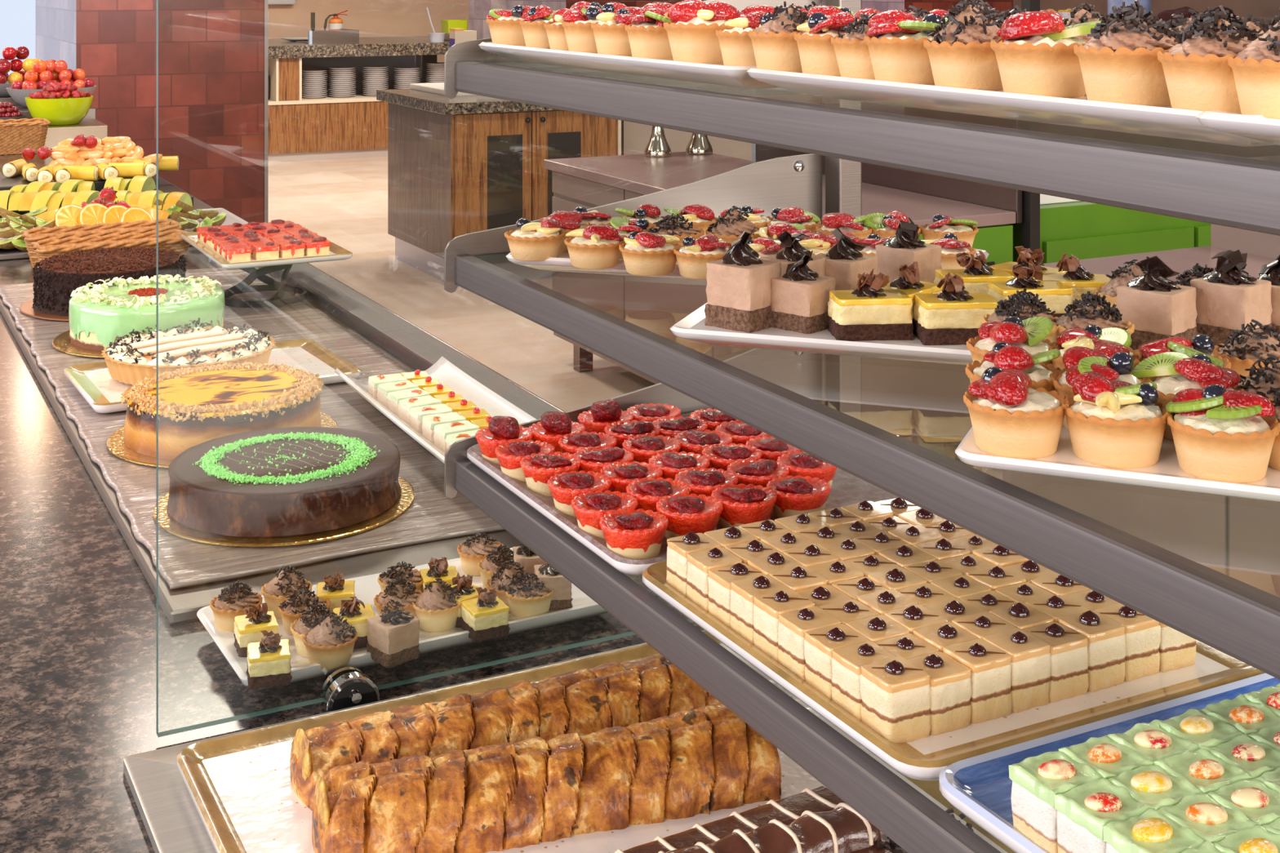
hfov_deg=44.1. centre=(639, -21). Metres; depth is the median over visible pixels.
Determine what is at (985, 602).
square
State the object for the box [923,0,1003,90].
tartlet
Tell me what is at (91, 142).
strawberry
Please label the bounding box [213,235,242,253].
square
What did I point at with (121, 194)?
slice
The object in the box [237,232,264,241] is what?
square
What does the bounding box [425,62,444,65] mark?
plate
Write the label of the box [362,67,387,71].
plate
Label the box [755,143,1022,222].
counter
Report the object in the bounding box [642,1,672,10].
tartlet
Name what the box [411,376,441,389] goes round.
slice
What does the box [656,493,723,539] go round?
tartlet
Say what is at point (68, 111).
fruit bowl
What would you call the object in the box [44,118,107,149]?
steel riser
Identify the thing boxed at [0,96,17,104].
tall riser
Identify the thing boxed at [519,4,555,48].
tartlet
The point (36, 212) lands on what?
wedge
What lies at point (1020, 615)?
square
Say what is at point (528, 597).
tartlet
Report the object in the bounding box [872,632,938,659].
square
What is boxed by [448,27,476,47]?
carton
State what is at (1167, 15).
bowl
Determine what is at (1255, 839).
square
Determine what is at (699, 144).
salt shaker
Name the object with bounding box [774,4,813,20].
tartlet
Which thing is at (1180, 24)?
tartlet
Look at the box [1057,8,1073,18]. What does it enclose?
salad bowl
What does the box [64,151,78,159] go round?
melon piece
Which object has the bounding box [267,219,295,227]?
square
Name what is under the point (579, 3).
tartlet
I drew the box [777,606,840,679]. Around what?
square
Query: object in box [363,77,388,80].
plate
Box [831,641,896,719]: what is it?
square
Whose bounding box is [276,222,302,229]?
square
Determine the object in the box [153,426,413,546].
chocolate cake
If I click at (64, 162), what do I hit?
melon piece
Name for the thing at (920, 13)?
tartlet
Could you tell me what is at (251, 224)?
square
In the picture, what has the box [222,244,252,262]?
square
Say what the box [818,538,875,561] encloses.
square
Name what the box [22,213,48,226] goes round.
wedge
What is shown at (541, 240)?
tartlet
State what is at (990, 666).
square
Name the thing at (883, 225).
tartlet
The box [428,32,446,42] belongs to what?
tub
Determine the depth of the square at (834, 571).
0.97 m
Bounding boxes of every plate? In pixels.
[302,69,326,72]
[302,71,327,75]
[302,73,328,76]
[302,75,327,78]
[302,77,327,80]
[302,79,327,82]
[302,81,327,84]
[302,83,327,86]
[302,84,326,88]
[302,87,327,90]
[302,88,326,92]
[302,90,327,94]
[302,93,327,96]
[302,94,327,97]
[328,66,355,70]
[328,68,355,71]
[328,71,355,74]
[328,72,356,75]
[328,74,355,77]
[328,76,355,79]
[328,78,355,81]
[328,80,355,84]
[328,82,355,85]
[328,84,355,87]
[328,86,355,89]
[328,88,355,91]
[328,89,355,93]
[328,92,355,95]
[328,93,355,97]
[361,70,388,72]
[362,66,388,69]
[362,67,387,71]
[362,71,388,75]
[362,73,387,76]
[362,75,388,79]
[362,79,388,82]
[362,81,388,84]
[362,83,388,86]
[362,84,388,88]
[362,87,388,90]
[362,88,388,92]
[362,91,376,93]
[362,93,376,96]
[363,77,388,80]
[393,69,420,71]
[393,72,419,75]
[393,75,420,77]
[393,78,419,81]
[393,80,420,83]
[393,84,409,87]
[393,86,409,88]
[394,66,420,70]
[394,71,420,74]
[394,76,420,79]
[394,82,420,85]
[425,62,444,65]
[425,70,444,73]
[425,74,444,76]
[425,75,444,79]
[426,64,444,67]
[426,66,444,69]
[426,68,444,71]
[426,71,444,75]
[426,77,444,80]
[426,80,444,82]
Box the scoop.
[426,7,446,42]
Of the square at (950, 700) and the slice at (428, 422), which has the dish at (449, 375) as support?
the slice at (428, 422)
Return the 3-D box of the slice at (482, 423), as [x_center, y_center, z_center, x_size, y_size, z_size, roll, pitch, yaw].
[-0.189,0.556,1.952,0.036,0.032,0.032,0,0,-22]
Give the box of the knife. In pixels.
[311,12,315,31]
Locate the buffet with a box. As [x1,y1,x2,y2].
[1097,15,1277,31]
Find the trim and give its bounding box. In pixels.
[264,0,268,223]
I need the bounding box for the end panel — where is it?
[155,0,693,737]
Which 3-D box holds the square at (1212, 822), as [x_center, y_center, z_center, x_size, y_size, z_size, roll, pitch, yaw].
[0.244,0.375,0.679,0.032,0.038,0.031,0,0,-28]
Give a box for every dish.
[63,338,360,413]
[281,36,307,41]
[334,355,536,463]
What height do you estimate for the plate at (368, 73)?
0.018 m
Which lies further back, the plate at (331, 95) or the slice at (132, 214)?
the plate at (331, 95)
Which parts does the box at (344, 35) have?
plate, plate, plate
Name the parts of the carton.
purple panel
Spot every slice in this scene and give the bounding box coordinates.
[0,190,13,216]
[8,192,24,213]
[9,184,27,193]
[18,191,39,213]
[22,181,49,192]
[29,190,60,212]
[39,182,62,191]
[45,192,66,210]
[53,204,82,226]
[57,179,85,192]
[61,191,79,206]
[71,190,99,205]
[76,181,95,191]
[78,203,107,225]
[101,204,127,223]
[103,177,124,190]
[114,190,131,201]
[118,178,132,190]
[119,206,153,222]
[124,192,133,203]
[127,175,155,192]
[128,191,142,204]
[137,190,163,206]
[151,192,169,209]
[162,191,192,210]
[367,373,407,398]
[376,380,418,406]
[387,386,430,415]
[397,395,441,424]
[401,368,430,381]
[410,403,453,433]
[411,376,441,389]
[421,412,466,442]
[422,383,453,396]
[432,420,479,452]
[433,391,464,404]
[445,399,477,412]
[446,429,480,448]
[457,407,490,421]
[470,415,492,429]
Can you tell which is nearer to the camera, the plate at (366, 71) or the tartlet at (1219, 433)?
the tartlet at (1219, 433)
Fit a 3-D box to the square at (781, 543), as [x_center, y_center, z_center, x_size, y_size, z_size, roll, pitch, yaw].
[0.096,0.376,1.019,0.029,0.037,0.029,0,0,-28]
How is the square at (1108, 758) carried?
on the tray at (979, 787)
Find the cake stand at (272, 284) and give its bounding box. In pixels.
[208,257,306,307]
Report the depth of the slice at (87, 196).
3.87 m
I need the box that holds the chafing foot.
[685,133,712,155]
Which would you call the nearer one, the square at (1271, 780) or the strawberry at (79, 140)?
the square at (1271, 780)
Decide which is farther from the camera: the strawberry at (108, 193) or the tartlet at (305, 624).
the strawberry at (108, 193)
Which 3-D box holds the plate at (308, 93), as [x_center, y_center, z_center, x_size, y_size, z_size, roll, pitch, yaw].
[-2.747,0.952,13.301,0.224,0.018,0.224,0,0,27]
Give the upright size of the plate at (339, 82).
0.018 m
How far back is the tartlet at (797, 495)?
1.15 m
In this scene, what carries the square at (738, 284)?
on the platter at (693, 326)
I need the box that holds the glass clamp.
[320,666,379,712]
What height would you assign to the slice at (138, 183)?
0.059 m
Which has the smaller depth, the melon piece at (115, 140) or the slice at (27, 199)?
the slice at (27, 199)
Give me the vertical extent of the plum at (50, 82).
0.046 m
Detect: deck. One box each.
[0,262,560,625]
[123,630,705,852]
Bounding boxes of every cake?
[19,246,186,320]
[52,274,235,358]
[101,317,275,385]
[106,361,337,467]
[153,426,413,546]
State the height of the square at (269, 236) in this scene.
0.022 m
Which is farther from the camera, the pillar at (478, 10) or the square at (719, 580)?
the pillar at (478, 10)
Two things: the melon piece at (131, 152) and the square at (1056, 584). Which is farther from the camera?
the melon piece at (131, 152)
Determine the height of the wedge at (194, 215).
0.025 m
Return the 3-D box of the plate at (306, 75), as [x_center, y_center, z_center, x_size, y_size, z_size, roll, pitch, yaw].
[-2.745,0.804,13.302,0.224,0.018,0.224,0,0,-37]
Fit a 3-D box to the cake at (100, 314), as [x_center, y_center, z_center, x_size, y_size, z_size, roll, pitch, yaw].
[-0.799,0.537,2.563,0.292,0.087,0.292,0,0,10]
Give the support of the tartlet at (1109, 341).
on the platter at (1166, 473)
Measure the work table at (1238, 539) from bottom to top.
1.020 m
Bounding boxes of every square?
[197,225,224,241]
[202,226,231,244]
[206,231,234,249]
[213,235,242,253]
[218,239,247,257]
[219,222,246,230]
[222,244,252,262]
[226,226,249,233]
[232,228,262,237]
[233,602,279,657]
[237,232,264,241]
[243,221,271,227]
[244,236,272,255]
[246,630,292,689]
[248,225,278,231]
[250,241,279,259]
[257,228,286,235]
[263,232,293,239]
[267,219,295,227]
[271,235,298,242]
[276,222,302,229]
[276,237,304,257]
[282,227,310,233]
[288,229,316,235]
[293,232,319,239]
[302,236,329,255]
[316,569,355,614]
[333,596,375,648]
[366,599,420,667]
[419,556,457,592]
[450,572,479,628]
[460,586,510,642]
[512,542,546,575]
[533,563,573,610]
[666,532,721,595]
[686,546,742,611]
[703,526,757,548]
[706,226,782,333]
[707,563,764,626]
[724,539,779,564]
[730,574,789,643]
[738,520,792,541]
[746,551,804,575]
[752,589,814,661]
[759,230,826,275]
[760,532,816,553]
[768,566,827,591]
[769,250,835,333]
[774,513,827,533]
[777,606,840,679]
[782,544,839,567]
[795,584,852,607]
[797,526,850,545]
[804,623,869,699]
[806,560,864,585]
[807,507,861,527]
[817,227,879,290]
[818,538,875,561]
[818,599,879,624]
[826,268,914,341]
[831,520,884,538]
[831,576,888,599]
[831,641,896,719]
[840,500,893,521]
[844,555,900,576]
[844,614,909,641]
[853,532,909,555]
[857,589,919,615]
[860,657,930,742]
[864,515,914,533]
[866,567,927,590]
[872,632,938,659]
[875,217,942,283]
[875,497,921,516]
[877,545,936,568]
[880,261,942,334]
[884,604,947,634]
[888,524,944,546]
[896,582,955,605]
[897,508,946,526]
[903,560,964,583]
[906,652,972,735]
[912,538,970,560]
[912,622,977,653]
[913,272,998,345]
[924,520,974,539]
[924,598,983,622]
[930,575,991,599]
[933,250,1014,294]
[940,554,995,575]
[943,638,1012,724]
[948,533,997,554]
[951,612,1017,638]
[958,590,1017,612]
[965,565,1026,591]
[972,544,1028,566]
[981,628,1050,713]
[987,261,1073,317]
[989,245,1066,279]
[989,602,1054,629]
[995,582,1054,603]
[1002,560,1056,582]
[1008,751,1102,852]
[1021,622,1088,702]
[1025,595,1089,622]
[1031,573,1089,595]
[1034,253,1110,308]
[1053,777,1154,852]
[1057,610,1125,691]
[1058,735,1153,779]
[1062,589,1119,610]
[1093,603,1159,681]
[1102,808,1206,852]
[1107,720,1199,764]
[1107,764,1204,810]
[1115,255,1197,350]
[1153,708,1244,748]
[1153,747,1252,793]
[1156,793,1259,843]
[1159,622,1195,671]
[1181,840,1223,852]
[1189,249,1272,346]
[1199,693,1279,735]
[1200,734,1279,778]
[1205,778,1279,825]
[1212,824,1279,852]
[1242,683,1279,716]
[1247,723,1279,751]
[1253,767,1279,791]
[1256,254,1279,341]
[1261,817,1279,834]
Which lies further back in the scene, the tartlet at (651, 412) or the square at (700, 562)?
the tartlet at (651, 412)
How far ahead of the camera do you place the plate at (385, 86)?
13.47 m
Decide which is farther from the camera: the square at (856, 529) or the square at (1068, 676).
the square at (856, 529)
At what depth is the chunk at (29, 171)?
4.11 m
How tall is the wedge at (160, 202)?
0.042 m
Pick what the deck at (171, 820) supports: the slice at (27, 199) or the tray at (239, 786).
the tray at (239, 786)
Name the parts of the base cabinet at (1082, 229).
door, door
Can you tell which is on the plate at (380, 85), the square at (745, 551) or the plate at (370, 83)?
the plate at (370, 83)
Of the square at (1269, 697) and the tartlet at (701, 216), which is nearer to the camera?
the square at (1269, 697)
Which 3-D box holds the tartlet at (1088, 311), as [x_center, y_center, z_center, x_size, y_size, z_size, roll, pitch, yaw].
[0.254,0.196,0.888,0.046,0.040,0.046,0,0,0]
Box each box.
[296,28,359,44]
[440,19,467,33]
[1040,193,1079,204]
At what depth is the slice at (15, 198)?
3.86 m
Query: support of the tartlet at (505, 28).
on the platter at (668, 68)
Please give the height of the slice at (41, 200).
0.060 m
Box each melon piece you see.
[48,160,62,167]
[49,151,66,159]
[51,144,79,153]
[56,158,75,165]
[57,137,74,145]
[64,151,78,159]
[66,143,79,151]
[73,155,84,165]
[77,150,90,159]
[80,145,91,151]
[81,157,99,165]
[88,150,104,159]
[90,157,111,165]
[91,144,103,150]
[94,136,102,145]
[100,150,113,158]
[101,136,121,145]
[102,142,114,151]
[110,136,131,143]
[111,142,125,149]
[111,148,129,158]
[111,156,121,162]
[120,155,139,162]
[124,140,136,151]
[124,150,134,156]
[131,154,142,159]
[132,145,143,158]
[141,153,162,163]
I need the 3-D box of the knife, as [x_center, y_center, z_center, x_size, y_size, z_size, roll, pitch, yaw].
[-2.783,0.402,13.429,0.032,0.252,0.024,0,0,-27]
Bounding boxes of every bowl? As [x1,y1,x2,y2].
[0,80,12,97]
[0,114,25,119]
[5,84,96,107]
[24,95,93,124]
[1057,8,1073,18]
[1156,6,1199,21]
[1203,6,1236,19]
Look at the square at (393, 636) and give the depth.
1.35 m
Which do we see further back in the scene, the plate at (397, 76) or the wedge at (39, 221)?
the plate at (397, 76)
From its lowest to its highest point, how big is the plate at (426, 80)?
0.018 m
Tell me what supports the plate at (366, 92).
on the plate at (369, 95)
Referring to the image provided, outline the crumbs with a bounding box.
[875,808,973,852]
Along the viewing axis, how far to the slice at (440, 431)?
1.92 m
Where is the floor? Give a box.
[268,156,1002,479]
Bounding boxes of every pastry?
[289,653,721,811]
[311,703,781,852]
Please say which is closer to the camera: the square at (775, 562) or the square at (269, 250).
the square at (775, 562)
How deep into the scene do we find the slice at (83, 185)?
4.00 m
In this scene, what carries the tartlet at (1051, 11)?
on the platter at (1169, 122)
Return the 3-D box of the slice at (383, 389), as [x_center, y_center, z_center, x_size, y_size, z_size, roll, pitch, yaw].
[-0.325,0.556,2.118,0.049,0.031,0.039,0,0,-32]
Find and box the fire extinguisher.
[324,9,347,30]
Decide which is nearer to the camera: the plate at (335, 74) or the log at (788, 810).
the log at (788, 810)
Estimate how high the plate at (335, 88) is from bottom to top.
0.018 m
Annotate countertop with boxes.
[0,153,703,852]
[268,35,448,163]
[1097,15,1276,23]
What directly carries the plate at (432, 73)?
on the plate at (429, 75)
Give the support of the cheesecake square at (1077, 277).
on the platter at (693, 326)
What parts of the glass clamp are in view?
plate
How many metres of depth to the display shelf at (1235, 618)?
0.80 m
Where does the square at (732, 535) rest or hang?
on the tray at (923, 759)
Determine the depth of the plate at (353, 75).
13.33 m
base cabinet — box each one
[376,88,621,287]
[621,120,751,160]
[1007,200,1210,263]
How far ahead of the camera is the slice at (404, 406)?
2.03 m
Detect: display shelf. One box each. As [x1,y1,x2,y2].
[444,0,1279,235]
[444,153,1279,679]
[444,348,1001,852]
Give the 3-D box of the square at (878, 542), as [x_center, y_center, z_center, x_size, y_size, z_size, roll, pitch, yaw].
[0.156,0.376,1.021,0.029,0.036,0.029,0,0,-28]
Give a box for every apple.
[0,60,11,73]
[0,73,6,83]
[2,46,17,60]
[7,71,22,83]
[9,58,22,71]
[16,46,29,59]
[17,71,25,82]
[22,58,35,71]
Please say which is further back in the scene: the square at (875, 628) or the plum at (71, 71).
the plum at (71, 71)
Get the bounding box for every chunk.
[1,158,26,177]
[22,162,39,182]
[36,165,53,182]
[52,164,71,183]
[62,165,98,181]
[95,162,119,180]
[108,161,144,177]
[133,159,155,177]
[144,155,178,171]
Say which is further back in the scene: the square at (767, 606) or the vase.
the vase
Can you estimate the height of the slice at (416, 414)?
0.031 m
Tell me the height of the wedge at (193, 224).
0.033 m
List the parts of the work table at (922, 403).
leg, door, drawer, drawer, chafing foot, door, door, green panel, leg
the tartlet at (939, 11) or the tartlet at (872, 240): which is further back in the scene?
the tartlet at (872, 240)
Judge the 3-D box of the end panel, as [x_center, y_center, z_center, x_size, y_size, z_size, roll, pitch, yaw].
[-0.098,0.097,1.387,0.635,0.994,0.008,0,0,-27]
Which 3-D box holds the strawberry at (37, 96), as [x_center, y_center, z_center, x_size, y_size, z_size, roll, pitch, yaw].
[-2.147,0.421,5.640,0.027,0.026,0.027,0,0,-30]
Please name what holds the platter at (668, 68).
on the display shelf at (1228, 185)
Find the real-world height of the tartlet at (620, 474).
0.028 m
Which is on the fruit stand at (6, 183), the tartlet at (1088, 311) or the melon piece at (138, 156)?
the melon piece at (138, 156)
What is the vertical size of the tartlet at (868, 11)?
0.037 m
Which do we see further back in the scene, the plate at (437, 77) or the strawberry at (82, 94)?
the plate at (437, 77)
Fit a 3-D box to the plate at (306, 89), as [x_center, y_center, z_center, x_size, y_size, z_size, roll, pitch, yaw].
[-2.750,0.919,13.299,0.224,0.018,0.224,0,0,3]
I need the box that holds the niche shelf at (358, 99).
[268,93,381,105]
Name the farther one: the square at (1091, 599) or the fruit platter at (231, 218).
the fruit platter at (231, 218)
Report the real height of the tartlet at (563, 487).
0.027 m
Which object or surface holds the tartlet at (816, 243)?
on the platter at (562, 262)
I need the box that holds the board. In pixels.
[409,82,476,95]
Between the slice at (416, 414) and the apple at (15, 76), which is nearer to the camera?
the slice at (416, 414)
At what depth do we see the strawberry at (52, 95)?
5.63 m
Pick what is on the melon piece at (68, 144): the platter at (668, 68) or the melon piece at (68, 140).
the melon piece at (68, 140)
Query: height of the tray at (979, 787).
0.014 m
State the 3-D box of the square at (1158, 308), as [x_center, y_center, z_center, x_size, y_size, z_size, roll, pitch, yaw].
[0.303,0.188,0.926,0.038,0.055,0.038,0,0,44]
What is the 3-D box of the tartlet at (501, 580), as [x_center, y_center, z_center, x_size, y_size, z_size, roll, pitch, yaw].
[-0.120,0.561,1.468,0.046,0.042,0.046,0,0,-31]
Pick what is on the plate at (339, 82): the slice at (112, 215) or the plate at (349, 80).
the plate at (349, 80)
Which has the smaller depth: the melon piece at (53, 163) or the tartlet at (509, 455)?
the tartlet at (509, 455)
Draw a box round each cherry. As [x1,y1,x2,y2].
[0,107,6,113]
[2,102,7,107]
[4,111,11,116]
[5,106,12,112]
[6,102,13,107]
[10,111,17,116]
[13,106,18,112]
[16,111,22,116]
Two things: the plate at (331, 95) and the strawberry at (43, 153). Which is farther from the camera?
the plate at (331, 95)
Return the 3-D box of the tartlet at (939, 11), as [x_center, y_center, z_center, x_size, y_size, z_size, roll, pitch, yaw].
[0.185,0.035,0.949,0.046,0.036,0.046,0,0,29]
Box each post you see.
[751,142,755,161]
[825,0,862,420]
[1021,0,1039,251]
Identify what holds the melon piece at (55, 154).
on the melon piece at (73, 155)
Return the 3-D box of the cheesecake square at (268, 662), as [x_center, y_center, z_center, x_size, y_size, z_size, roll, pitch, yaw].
[-0.309,0.563,1.315,0.037,0.039,0.037,0,0,-16]
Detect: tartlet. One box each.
[209,579,262,631]
[261,564,312,617]
[278,587,330,635]
[289,603,336,657]
[302,611,357,669]
[373,576,422,617]
[377,561,422,591]
[411,577,460,632]
[457,532,503,576]
[475,415,533,464]
[477,544,514,591]
[485,4,535,44]
[485,560,533,613]
[494,440,555,482]
[504,217,564,261]
[505,573,554,617]
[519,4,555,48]
[520,451,581,497]
[528,411,585,453]
[539,210,592,252]
[543,8,568,50]
[547,470,611,516]
[558,431,617,454]
[561,4,603,53]
[564,224,624,269]
[569,0,602,8]
[571,490,638,538]
[573,206,613,226]
[573,445,634,472]
[577,399,633,434]
[591,6,644,55]
[599,508,668,559]
[600,461,662,493]
[601,2,642,13]
[604,419,661,448]
[609,217,649,258]
[614,204,667,228]
[618,231,681,275]
[622,434,681,463]
[624,7,673,58]
[626,403,681,422]
[626,477,691,512]
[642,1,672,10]
[644,213,704,245]
[648,451,710,479]
[651,416,707,438]
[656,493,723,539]
[662,204,718,235]
[663,0,740,63]
[673,233,731,279]
[674,429,732,454]
[674,466,737,496]
[688,408,741,431]
[701,443,762,471]
[705,205,760,244]
[711,483,777,528]
[715,11,774,66]
[715,421,770,444]
[720,205,774,227]
[723,4,773,21]
[726,458,789,487]
[745,435,803,461]
[746,236,784,257]
[748,0,809,72]
[751,222,812,243]
[764,206,821,232]
[766,475,831,518]
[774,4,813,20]
[777,451,836,486]
[778,232,835,255]
[793,11,860,76]
[804,0,824,11]
[808,4,853,15]
[815,212,872,238]
[815,231,864,251]
[831,12,876,79]
[853,8,879,19]
[853,233,893,256]
[862,210,923,238]
[863,9,942,84]
[901,4,930,18]
[919,213,978,247]
[920,232,975,269]
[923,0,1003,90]
[925,8,956,23]
[950,0,1001,23]
[963,366,1069,458]
[965,341,1062,391]
[966,315,1059,366]
[982,288,1062,342]
[990,11,1101,97]
[993,4,1026,28]
[1040,9,1070,22]
[1047,324,1143,370]
[1049,346,1151,429]
[1053,290,1134,335]
[1060,371,1170,468]
[1062,2,1106,40]
[1073,0,1177,106]
[1094,259,1147,307]
[1130,351,1244,440]
[1132,333,1231,368]
[1141,17,1181,39]
[1156,4,1259,112]
[1164,384,1279,483]
[1165,8,1199,33]
[1175,262,1213,286]
[1213,319,1279,376]
[1227,6,1279,119]
[1232,13,1266,36]
[1238,353,1279,404]
[1265,389,1279,471]
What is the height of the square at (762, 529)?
0.037 m
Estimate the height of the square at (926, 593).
0.035 m
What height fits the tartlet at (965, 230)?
0.029 m
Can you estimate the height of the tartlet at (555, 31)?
0.032 m
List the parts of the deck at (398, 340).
rail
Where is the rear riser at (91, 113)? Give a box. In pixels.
[13,103,96,119]
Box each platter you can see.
[0,208,248,240]
[196,547,608,689]
[478,41,779,88]
[506,248,989,279]
[670,302,1213,364]
[746,66,1274,146]
[955,424,1279,502]
[1195,110,1279,145]
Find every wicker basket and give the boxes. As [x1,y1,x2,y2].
[0,117,50,155]
[20,218,182,267]
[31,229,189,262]
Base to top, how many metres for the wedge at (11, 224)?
0.042 m
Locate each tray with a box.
[177,631,1015,852]
[180,231,352,269]
[444,33,449,40]
[466,408,897,575]
[642,560,1265,781]
[938,673,1279,852]
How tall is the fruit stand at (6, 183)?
0.072 m
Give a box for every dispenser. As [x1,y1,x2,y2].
[268,0,296,4]
[1107,0,1151,14]
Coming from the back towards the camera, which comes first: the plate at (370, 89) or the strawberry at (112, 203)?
the plate at (370, 89)
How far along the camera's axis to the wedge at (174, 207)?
3.82 m
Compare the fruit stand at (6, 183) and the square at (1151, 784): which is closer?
the square at (1151, 784)
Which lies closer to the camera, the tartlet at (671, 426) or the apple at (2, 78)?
the tartlet at (671, 426)
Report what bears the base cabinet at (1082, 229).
on the floor
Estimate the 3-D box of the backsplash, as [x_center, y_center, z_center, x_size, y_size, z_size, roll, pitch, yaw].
[2.314,0.608,2.604,0.023,0.255,3.490,0,0,-27]
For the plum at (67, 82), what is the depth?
6.02 m
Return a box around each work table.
[543,125,1022,471]
[1002,223,1279,597]
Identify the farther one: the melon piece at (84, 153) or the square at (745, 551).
the melon piece at (84, 153)
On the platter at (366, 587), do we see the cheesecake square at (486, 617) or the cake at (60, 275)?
the cheesecake square at (486, 617)
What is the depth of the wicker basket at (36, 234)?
3.34 m
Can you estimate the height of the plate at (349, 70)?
0.018 m
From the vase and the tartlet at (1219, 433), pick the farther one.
the vase
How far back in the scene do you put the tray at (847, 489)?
1.19 m
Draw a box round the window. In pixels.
[0,0,35,75]
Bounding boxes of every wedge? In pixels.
[0,207,22,220]
[0,216,20,228]
[0,224,22,238]
[0,234,24,249]
[5,214,34,229]
[8,220,28,235]
[11,239,27,251]
[21,206,47,218]
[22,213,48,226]
[33,219,55,228]
[35,208,57,222]
[35,217,55,226]
[128,203,153,208]
[142,208,169,220]
[153,199,164,209]
[164,204,182,217]
[170,210,190,221]
[175,200,196,213]
[176,216,199,229]
[178,220,188,230]
[185,208,202,219]
[192,216,212,231]
[199,209,218,219]
[211,212,226,226]
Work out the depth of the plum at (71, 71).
6.11 m
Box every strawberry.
[21,147,35,160]
[28,93,34,98]
[35,93,43,98]
[36,146,53,159]
[41,92,50,98]
[44,85,53,92]
[48,93,56,98]
[53,84,62,91]
[54,92,62,98]
[60,83,67,90]
[62,92,70,98]
[66,84,73,91]
[70,90,78,97]
[71,133,86,146]
[72,84,77,90]
[72,92,79,97]
[79,91,85,97]
[80,201,88,207]
[84,135,97,148]
[85,92,91,97]
[88,197,106,205]
[97,186,117,203]
[105,201,116,207]
[115,200,131,208]
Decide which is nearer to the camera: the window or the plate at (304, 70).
the window
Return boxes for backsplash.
[1210,223,1279,258]
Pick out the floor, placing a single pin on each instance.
(344, 202)
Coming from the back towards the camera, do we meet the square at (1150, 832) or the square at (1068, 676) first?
the square at (1068, 676)
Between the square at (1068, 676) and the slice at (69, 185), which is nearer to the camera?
the square at (1068, 676)
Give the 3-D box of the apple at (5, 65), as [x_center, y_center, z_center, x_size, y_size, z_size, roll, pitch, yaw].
[-2.524,0.345,6.262,0.055,0.053,0.055,0,0,-31]
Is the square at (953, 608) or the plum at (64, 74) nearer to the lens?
the square at (953, 608)
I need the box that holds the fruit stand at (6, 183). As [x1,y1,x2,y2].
[0,172,213,260]
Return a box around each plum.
[11,80,22,88]
[22,80,28,88]
[24,80,36,88]
[25,71,37,81]
[33,60,46,73]
[35,71,40,81]
[36,80,47,88]
[39,70,53,80]
[44,60,54,72]
[44,80,55,85]
[51,70,58,79]
[54,59,67,72]
[58,70,71,80]
[60,80,71,84]
[66,68,73,79]
[71,68,85,80]
[72,79,84,88]
[80,79,87,87]
[84,78,93,87]
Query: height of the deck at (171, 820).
0.010 m
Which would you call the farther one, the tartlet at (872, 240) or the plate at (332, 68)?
the plate at (332, 68)
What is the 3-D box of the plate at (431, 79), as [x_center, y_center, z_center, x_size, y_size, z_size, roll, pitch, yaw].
[-1.765,0.870,13.811,0.224,0.018,0.224,0,0,11]
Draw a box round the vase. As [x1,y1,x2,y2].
[268,75,271,98]
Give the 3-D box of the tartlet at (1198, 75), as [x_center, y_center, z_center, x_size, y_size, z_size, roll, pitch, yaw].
[0.234,0.032,0.640,0.047,0.043,0.047,0,0,0]
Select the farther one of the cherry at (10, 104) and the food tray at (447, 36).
the food tray at (447, 36)
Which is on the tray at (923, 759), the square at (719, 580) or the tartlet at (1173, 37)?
the square at (719, 580)
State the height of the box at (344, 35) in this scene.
0.112 m
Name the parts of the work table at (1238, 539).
door, door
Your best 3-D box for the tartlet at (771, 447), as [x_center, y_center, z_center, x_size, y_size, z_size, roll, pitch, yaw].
[0.108,0.381,1.261,0.048,0.027,0.048,0,0,28]
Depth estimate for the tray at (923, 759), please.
0.85 m
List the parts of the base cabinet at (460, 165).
door, panel, knob, knob, panel, door, trim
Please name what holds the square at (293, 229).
on the tray at (336, 252)
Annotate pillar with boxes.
[35,0,264,222]
[468,0,705,39]
[822,0,1013,17]
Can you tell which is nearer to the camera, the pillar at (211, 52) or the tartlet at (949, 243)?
the tartlet at (949, 243)
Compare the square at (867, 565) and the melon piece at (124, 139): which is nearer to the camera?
the square at (867, 565)
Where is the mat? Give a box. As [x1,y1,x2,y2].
[0,266,504,589]
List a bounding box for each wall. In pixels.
[268,0,468,62]
[1013,0,1279,17]
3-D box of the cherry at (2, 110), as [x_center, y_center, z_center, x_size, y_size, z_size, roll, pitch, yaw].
[-2.293,0.471,5.677,0.025,0.024,0.026,0,0,28]
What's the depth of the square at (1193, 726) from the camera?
0.76 m
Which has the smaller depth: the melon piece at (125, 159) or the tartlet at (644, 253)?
the tartlet at (644, 253)
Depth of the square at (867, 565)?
0.98 m
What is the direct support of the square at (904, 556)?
on the tray at (923, 759)
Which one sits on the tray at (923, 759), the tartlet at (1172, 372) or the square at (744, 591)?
the square at (744, 591)
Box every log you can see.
[614,786,845,852]
[657,802,893,852]
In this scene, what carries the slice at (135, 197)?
on the fruit stand at (6, 183)
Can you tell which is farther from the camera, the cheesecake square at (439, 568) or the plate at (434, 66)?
the plate at (434, 66)
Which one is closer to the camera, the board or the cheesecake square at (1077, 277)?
the cheesecake square at (1077, 277)
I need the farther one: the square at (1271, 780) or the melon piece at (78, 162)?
the melon piece at (78, 162)
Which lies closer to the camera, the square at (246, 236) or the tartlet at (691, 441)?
the tartlet at (691, 441)
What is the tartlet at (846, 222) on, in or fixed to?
on the platter at (562, 262)

